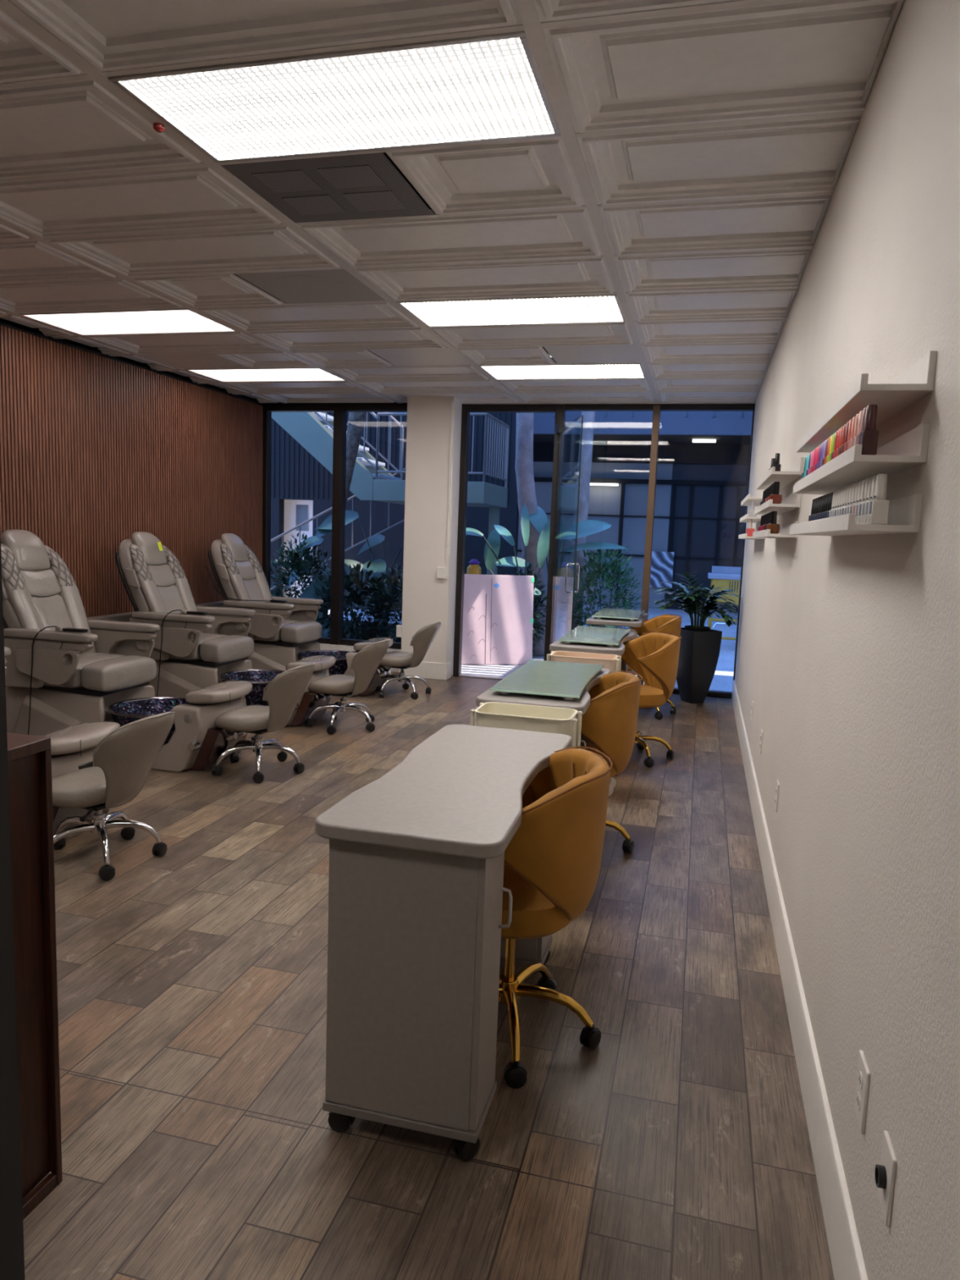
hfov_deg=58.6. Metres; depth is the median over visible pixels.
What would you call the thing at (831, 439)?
bottle
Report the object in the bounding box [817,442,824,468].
bottle
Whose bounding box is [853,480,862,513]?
bottle
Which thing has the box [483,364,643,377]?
diffuser
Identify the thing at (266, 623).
tray
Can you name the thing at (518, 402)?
trim
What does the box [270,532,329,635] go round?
bush
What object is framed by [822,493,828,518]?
bottle
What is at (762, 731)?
power outlet
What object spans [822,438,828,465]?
bottle
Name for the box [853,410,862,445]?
bottle
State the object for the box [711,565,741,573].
backsplash
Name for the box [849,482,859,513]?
bottle
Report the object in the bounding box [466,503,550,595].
leaf plant
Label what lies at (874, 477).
bottle
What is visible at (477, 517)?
building
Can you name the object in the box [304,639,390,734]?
stool
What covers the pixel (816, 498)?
bottle
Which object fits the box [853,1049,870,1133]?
power outlet
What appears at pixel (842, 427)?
bottle
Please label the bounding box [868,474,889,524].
bottle
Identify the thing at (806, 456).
bottle
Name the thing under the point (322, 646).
trim
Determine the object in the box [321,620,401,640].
soil
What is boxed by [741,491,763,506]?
ledge
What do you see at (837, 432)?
bottle
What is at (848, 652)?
wall
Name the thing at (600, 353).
ceiling panel
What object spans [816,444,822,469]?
bottle
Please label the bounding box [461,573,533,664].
board
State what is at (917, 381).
ledge
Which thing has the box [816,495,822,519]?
bottle
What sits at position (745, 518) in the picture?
ledge
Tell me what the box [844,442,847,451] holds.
bottle
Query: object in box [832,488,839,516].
bottle
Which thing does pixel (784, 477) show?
ledge
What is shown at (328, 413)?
trim
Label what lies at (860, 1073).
socket
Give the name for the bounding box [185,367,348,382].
ceiling light
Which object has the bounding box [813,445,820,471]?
bottle
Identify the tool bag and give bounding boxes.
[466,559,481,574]
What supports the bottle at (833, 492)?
on the ledge at (904, 513)
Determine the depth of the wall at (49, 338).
6.78 m
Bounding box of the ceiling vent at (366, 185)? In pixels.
[221,152,432,222]
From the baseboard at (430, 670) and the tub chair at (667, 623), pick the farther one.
the baseboard at (430, 670)
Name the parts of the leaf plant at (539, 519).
blade, blade, blade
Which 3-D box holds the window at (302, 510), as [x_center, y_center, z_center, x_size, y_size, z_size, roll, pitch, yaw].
[-3.431,-2.361,16.523,0.260,0.500,0.030,4,7,14]
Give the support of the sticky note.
attached to the chair at (199, 651)
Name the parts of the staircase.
handrail, handrail, handrail, handrail, support post, handrail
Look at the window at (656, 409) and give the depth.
8.13 m
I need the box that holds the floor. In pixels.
[22,601,834,1279]
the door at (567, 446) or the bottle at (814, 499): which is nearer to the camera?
the bottle at (814, 499)
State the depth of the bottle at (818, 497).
2.37 m
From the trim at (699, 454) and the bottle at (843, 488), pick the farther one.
the trim at (699, 454)
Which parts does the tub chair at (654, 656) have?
arm, backrest, seat, arm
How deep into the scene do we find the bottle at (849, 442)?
1.69 m
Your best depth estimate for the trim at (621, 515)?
18.23 m
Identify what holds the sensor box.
attached to the pillar
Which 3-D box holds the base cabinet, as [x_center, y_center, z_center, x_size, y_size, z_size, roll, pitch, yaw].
[-1.269,0.741,1.515,0.500,1.022,0.850,4,7,14]
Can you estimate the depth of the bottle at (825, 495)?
2.22 m
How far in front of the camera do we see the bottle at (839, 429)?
1.87 m
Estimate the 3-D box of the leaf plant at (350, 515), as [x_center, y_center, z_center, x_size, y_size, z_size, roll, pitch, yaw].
[-1.163,-0.797,10.745,1.943,1.801,0.742,3,7,9]
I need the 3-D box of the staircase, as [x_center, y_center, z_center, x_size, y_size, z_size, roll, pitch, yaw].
[-2.418,-2.646,13.589,5.542,5.567,1.500,4,7,14]
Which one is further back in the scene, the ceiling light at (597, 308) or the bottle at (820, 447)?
the ceiling light at (597, 308)
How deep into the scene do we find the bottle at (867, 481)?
1.66 m
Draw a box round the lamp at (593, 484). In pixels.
[590,483,618,485]
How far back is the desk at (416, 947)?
2.02 m
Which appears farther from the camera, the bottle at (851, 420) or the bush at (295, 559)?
the bush at (295, 559)
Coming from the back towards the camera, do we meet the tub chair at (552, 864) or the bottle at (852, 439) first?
the tub chair at (552, 864)
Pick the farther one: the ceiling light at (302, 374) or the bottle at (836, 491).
the ceiling light at (302, 374)
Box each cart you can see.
[470,702,582,748]
[546,650,622,795]
[707,565,741,639]
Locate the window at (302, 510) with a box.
[295,504,309,531]
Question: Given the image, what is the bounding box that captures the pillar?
[400,396,462,676]
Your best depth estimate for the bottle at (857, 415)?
1.66 m
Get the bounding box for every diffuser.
[271,275,355,298]
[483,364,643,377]
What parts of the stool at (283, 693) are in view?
arm, seat, arm, seat plate, lift lever, arm, arm, arm, backrest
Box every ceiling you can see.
[0,0,905,403]
[533,434,751,444]
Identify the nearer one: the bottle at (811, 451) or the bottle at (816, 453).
the bottle at (816, 453)
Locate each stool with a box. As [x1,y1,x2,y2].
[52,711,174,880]
[211,662,315,783]
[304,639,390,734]
[375,621,440,699]
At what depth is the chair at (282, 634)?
7.74 m
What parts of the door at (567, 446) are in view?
handle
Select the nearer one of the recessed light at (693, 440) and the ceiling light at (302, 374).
the ceiling light at (302, 374)
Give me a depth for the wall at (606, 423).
16.16 m
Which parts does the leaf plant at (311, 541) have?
blade, blade, blade, blade, blade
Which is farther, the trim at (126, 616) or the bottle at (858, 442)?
the trim at (126, 616)
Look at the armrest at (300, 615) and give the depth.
8.27 m
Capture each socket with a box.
[856,1091,860,1111]
[857,1071,862,1089]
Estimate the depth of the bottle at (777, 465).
3.54 m
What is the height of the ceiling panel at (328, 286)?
0.010 m
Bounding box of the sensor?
[153,122,164,133]
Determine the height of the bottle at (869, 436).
0.090 m
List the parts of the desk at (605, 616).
arched leg frame, glass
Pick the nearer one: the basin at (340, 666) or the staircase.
the basin at (340, 666)
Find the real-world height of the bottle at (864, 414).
0.090 m
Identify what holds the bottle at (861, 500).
on the ledge at (904, 513)
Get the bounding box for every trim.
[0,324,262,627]
[5,600,224,705]
[272,412,511,504]
[320,643,400,672]
[461,401,755,404]
[517,483,742,612]
[533,442,750,486]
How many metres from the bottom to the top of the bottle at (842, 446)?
0.044 m
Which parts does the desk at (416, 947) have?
door, handle, drawer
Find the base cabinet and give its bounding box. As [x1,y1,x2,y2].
[7,732,62,1219]
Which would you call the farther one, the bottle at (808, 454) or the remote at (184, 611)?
the remote at (184, 611)
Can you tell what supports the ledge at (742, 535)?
attached to the wall at (848, 652)
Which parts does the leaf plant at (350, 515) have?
blade, blade, blade, blade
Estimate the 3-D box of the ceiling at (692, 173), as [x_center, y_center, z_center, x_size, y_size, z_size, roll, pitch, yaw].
[-1.490,-1.821,2.395,5.342,0.360,12.860,4,7,14]
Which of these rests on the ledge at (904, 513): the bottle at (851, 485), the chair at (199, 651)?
the bottle at (851, 485)
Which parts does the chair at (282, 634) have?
backrest, arm frame, armrest, seat, armrest, arm frame, seat, panel, faucet knob, faucet knob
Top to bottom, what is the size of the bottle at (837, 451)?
0.044 m
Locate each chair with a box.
[0,528,252,772]
[4,646,120,835]
[115,531,335,727]
[208,533,393,697]
[497,746,613,1088]
[580,671,642,853]
[621,631,681,767]
[627,613,682,719]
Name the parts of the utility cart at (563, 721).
post, post, post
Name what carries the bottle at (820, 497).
on the ledge at (904, 513)
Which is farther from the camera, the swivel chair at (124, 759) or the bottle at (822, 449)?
the swivel chair at (124, 759)
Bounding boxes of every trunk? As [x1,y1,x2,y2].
[329,412,366,616]
[515,413,546,655]
[572,411,595,629]
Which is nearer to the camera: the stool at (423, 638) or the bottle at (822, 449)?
the bottle at (822, 449)
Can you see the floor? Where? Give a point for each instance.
(198, 1142)
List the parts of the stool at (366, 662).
arm, seat, arm, arm, seat plate, arm, arm, backrest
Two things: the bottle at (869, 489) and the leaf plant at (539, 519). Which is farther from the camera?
the leaf plant at (539, 519)
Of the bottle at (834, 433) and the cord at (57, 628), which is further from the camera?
the cord at (57, 628)
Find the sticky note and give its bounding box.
[157,542,163,551]
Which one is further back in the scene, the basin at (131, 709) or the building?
the building
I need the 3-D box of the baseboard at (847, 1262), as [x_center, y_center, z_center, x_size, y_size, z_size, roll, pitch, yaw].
[0.830,1.169,2.102,0.016,0.181,12.600,4,7,14]
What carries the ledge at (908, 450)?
attached to the wall at (848, 652)
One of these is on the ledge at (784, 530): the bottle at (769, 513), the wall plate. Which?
the bottle at (769, 513)
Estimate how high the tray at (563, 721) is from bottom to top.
0.115 m
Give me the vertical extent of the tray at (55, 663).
0.263 m
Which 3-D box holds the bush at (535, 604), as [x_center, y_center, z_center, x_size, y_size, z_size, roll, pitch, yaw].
[0.520,-0.366,10.360,0.739,1.243,0.695,-2,8,-29]
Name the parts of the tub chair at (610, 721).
seat, backrest, arm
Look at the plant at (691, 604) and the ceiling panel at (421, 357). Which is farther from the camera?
the plant at (691, 604)
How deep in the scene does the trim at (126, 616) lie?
6.90 m
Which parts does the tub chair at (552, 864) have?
arm, arm, arm, seat, arm, backrest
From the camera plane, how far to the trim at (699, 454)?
18.17 m
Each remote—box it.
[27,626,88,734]
[156,609,206,697]
[204,564,287,603]
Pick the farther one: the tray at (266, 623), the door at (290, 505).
the door at (290, 505)
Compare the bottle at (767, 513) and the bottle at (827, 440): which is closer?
the bottle at (827, 440)
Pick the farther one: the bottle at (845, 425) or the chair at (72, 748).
the chair at (72, 748)
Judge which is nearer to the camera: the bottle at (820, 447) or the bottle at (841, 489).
the bottle at (841, 489)
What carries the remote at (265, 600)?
on the chair at (282, 634)
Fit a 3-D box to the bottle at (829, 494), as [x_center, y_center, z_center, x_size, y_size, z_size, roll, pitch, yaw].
[0.884,-0.325,2.154,0.028,0.090,0.028,4,7,14]
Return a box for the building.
[270,412,519,611]
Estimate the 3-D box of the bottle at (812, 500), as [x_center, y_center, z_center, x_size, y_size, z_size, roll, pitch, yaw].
[0.969,-0.362,2.478,0.028,0.090,0.028,4,7,14]
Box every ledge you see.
[738,529,764,539]
[739,513,762,522]
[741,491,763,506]
[752,520,798,538]
[754,493,800,515]
[755,457,804,489]
[789,493,923,536]
[792,422,929,494]
[795,350,937,452]
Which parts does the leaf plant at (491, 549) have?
blade, blade, blade, blade, blade, blade, blade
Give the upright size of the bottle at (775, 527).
0.094 m
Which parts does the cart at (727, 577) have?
leg, panel, rail, chrome rail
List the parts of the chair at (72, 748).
armrest, panel, control panel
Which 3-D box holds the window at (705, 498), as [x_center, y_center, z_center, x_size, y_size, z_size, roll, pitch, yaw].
[5.422,-2.392,18.171,2.750,3.600,0.200,4,7,14]
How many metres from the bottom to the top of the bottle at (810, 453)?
0.090 m
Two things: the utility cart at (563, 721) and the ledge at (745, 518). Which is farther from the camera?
the ledge at (745, 518)
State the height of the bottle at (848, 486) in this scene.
0.090 m
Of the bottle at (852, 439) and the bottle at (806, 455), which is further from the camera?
the bottle at (806, 455)
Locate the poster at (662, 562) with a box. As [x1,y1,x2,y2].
[649,551,674,587]
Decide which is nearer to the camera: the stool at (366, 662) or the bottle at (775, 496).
the bottle at (775, 496)
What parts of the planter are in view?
pot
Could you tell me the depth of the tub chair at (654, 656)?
5.68 m
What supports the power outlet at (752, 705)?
attached to the wall at (848, 652)
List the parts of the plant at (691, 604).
stem, stem, stem, stem, stem, stem, stem, stem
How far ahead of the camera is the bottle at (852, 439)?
1.66 m
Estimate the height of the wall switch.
0.080 m
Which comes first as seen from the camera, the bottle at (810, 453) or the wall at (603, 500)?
the bottle at (810, 453)
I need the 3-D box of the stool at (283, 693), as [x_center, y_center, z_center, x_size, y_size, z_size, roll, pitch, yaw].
[-1.290,0.457,5.161,0.618,0.682,0.514,5,8,20]
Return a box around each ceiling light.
[18,308,239,335]
[107,31,561,163]
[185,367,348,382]
[395,294,626,327]
[478,357,646,379]
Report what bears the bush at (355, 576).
on the soil
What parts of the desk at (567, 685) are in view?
glass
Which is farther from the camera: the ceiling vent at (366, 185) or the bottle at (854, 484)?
the ceiling vent at (366, 185)
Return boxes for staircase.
[270,412,509,590]
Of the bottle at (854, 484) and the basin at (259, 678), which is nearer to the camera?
the bottle at (854, 484)
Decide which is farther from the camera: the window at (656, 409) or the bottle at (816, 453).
the window at (656, 409)
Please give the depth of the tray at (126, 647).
5.81 m
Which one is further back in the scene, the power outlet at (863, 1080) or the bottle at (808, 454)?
the bottle at (808, 454)
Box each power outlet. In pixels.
[750,700,753,721]
[759,728,763,754]
[774,779,779,812]
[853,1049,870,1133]
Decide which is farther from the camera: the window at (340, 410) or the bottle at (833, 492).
the window at (340, 410)
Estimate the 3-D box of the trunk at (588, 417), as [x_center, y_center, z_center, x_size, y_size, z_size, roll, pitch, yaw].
[1.343,-3.076,10.735,0.269,6.501,0.228,4,7,14]
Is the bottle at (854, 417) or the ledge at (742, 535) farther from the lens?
the ledge at (742, 535)
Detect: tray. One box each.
[15,641,79,685]
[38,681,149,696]
[114,639,155,657]
[153,620,201,657]
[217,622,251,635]
[248,608,283,638]
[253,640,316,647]
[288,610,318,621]
[474,702,577,737]
[549,650,618,672]
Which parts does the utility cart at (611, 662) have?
post, post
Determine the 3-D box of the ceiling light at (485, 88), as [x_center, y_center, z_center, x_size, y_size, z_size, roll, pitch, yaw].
[-0.412,-1.660,2.625,1.246,0.058,0.584,4,7,14]
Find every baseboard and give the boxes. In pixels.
[399,661,451,679]
[731,680,867,1279]
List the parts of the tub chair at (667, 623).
backrest, arm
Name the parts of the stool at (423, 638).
arm, arm, seat, seat plate, arm, arm, backrest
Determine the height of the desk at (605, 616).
0.832 m
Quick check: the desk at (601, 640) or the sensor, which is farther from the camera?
the desk at (601, 640)
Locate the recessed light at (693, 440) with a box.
[692,439,715,442]
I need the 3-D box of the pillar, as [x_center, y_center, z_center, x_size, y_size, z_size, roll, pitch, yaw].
[-0.479,-1.031,8.702,0.485,2.815,0.400,4,7,14]
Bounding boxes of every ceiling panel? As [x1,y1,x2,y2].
[141,352,248,368]
[235,269,385,303]
[368,348,470,365]
[543,345,640,363]
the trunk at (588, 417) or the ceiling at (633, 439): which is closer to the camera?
the trunk at (588, 417)
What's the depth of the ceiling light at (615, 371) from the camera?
6.75 m
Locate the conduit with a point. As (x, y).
(442, 572)
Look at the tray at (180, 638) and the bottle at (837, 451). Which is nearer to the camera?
the bottle at (837, 451)
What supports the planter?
on the floor
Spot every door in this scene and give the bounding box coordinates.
[283,499,312,597]
[453,404,583,679]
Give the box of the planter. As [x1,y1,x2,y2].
[675,625,722,703]
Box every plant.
[284,523,370,636]
[315,510,468,635]
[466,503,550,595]
[528,506,628,570]
[651,572,742,627]
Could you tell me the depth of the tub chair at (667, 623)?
7.32 m
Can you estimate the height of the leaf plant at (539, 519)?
1.859 m
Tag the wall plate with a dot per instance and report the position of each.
(885, 1172)
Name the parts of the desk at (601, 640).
glass, drawer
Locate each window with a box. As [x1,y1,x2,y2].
[262,402,407,648]
[295,504,309,531]
[564,404,755,697]
[663,463,748,612]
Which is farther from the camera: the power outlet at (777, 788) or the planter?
the planter
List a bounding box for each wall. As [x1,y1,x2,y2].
[0,318,262,405]
[0,530,25,1279]
[517,461,672,608]
[533,411,752,435]
[734,0,959,1279]
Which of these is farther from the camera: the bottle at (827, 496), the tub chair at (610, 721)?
the tub chair at (610, 721)
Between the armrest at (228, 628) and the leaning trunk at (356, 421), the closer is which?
the armrest at (228, 628)
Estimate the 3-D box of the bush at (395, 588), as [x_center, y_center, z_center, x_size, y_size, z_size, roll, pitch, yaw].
[-0.831,-0.369,10.177,1.197,1.168,0.992,4,7,17]
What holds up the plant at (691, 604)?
on the planter
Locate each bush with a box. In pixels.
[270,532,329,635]
[304,560,401,639]
[358,560,403,642]
[513,560,546,655]
[572,546,642,629]
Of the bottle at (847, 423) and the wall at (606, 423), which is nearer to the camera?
the bottle at (847, 423)
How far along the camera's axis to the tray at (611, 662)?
4.89 m
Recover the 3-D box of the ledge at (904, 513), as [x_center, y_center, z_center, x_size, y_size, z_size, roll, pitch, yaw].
[0.868,-0.291,2.069,0.120,0.068,1.100,4,7,14]
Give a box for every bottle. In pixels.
[746,519,755,536]
[748,501,756,516]
[762,513,767,529]
[763,512,768,529]
[764,512,769,529]
[765,511,780,533]
[768,457,774,470]
[768,481,782,503]
[773,453,781,471]
[801,456,806,478]
[802,455,808,478]
[804,453,809,477]
[805,453,811,475]
[807,451,813,475]
[808,449,814,474]
[808,499,813,521]
[809,498,815,520]
[810,448,816,472]
[811,497,817,520]
[812,447,817,471]
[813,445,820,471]
[813,497,818,519]
[814,496,821,519]
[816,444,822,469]
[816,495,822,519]
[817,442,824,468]
[817,495,824,519]
[819,440,826,466]
[820,494,826,519]
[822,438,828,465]
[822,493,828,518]
[823,436,831,464]
[823,493,831,518]
[826,435,833,462]
[826,492,832,517]
[827,491,835,517]
[828,432,835,461]
[830,490,837,516]
[831,431,838,459]
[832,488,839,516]
[833,428,840,458]
[834,488,842,516]
[835,426,843,457]
[835,448,839,457]
[836,487,844,515]
[838,423,846,455]
[838,446,841,455]
[839,486,847,515]
[840,421,849,453]
[840,444,844,453]
[841,485,850,515]
[844,418,852,451]
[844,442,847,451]
[844,484,853,514]
[847,416,855,449]
[847,440,850,449]
[847,483,856,513]
[849,413,858,448]
[849,437,853,448]
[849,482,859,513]
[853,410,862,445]
[853,435,857,445]
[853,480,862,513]
[855,480,866,524]
[856,408,866,444]
[856,432,861,444]
[857,478,869,524]
[859,404,878,454]
[861,476,872,524]
[864,475,876,524]
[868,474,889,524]
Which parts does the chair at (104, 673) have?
backrest, arm frame, armrest, seat, seat, armrest, arm frame, drain knob, panel, faucet knob, faucet knob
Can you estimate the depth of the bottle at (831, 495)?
2.11 m
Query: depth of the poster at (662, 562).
18.42 m
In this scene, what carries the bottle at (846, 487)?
on the ledge at (904, 513)
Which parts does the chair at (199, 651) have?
backrest, arm frame, armrest, seat, armrest, seat, arm frame, panel, faucet knob, faucet knob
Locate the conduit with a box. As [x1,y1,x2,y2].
[436,400,453,578]
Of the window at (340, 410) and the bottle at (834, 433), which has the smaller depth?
the bottle at (834, 433)
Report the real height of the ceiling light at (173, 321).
0.058 m
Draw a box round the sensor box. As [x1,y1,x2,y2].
[395,624,401,637]
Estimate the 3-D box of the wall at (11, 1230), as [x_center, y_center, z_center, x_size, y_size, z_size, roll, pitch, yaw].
[-0.600,-0.004,0.645,0.523,2.765,0.060,4,7,14]
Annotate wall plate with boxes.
[875,1130,897,1226]
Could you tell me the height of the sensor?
0.020 m
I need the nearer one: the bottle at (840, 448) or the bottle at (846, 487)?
the bottle at (840, 448)
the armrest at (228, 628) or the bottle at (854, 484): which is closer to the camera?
the bottle at (854, 484)
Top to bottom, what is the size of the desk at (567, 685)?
0.832 m
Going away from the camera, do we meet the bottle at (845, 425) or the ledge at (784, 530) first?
the bottle at (845, 425)
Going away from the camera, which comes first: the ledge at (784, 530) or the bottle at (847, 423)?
the bottle at (847, 423)
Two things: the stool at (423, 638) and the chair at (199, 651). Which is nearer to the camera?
the chair at (199, 651)
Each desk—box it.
[315,724,572,1160]
[475,659,610,749]
[549,626,635,672]
[586,608,648,684]
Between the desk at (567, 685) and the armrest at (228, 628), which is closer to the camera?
the desk at (567, 685)
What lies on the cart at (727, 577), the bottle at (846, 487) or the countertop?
the countertop
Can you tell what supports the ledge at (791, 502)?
attached to the wall at (848, 652)
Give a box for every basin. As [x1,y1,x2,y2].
[107,697,188,745]
[219,669,284,706]
[296,649,349,675]
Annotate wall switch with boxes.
[445,546,450,555]
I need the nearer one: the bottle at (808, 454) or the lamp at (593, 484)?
the bottle at (808, 454)
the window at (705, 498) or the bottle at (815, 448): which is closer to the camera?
the bottle at (815, 448)
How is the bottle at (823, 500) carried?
on the ledge at (904, 513)
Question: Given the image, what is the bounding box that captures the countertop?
[707,573,740,580]
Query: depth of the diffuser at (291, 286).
4.60 m
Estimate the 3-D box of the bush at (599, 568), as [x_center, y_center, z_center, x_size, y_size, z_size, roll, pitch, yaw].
[1.518,-0.492,10.583,1.120,1.419,0.934,4,7,14]
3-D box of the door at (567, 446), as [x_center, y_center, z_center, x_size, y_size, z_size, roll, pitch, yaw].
[0.535,-0.915,8.337,0.661,2.750,1.680,-4,9,-41]
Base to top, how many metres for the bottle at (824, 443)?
0.090 m
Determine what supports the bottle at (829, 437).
on the ledge at (908, 450)
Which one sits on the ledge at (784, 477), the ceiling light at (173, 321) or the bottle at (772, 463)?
the bottle at (772, 463)
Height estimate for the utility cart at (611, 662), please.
0.800 m
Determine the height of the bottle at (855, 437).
0.044 m
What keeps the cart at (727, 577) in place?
on the floor
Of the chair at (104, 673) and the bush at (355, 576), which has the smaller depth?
the chair at (104, 673)

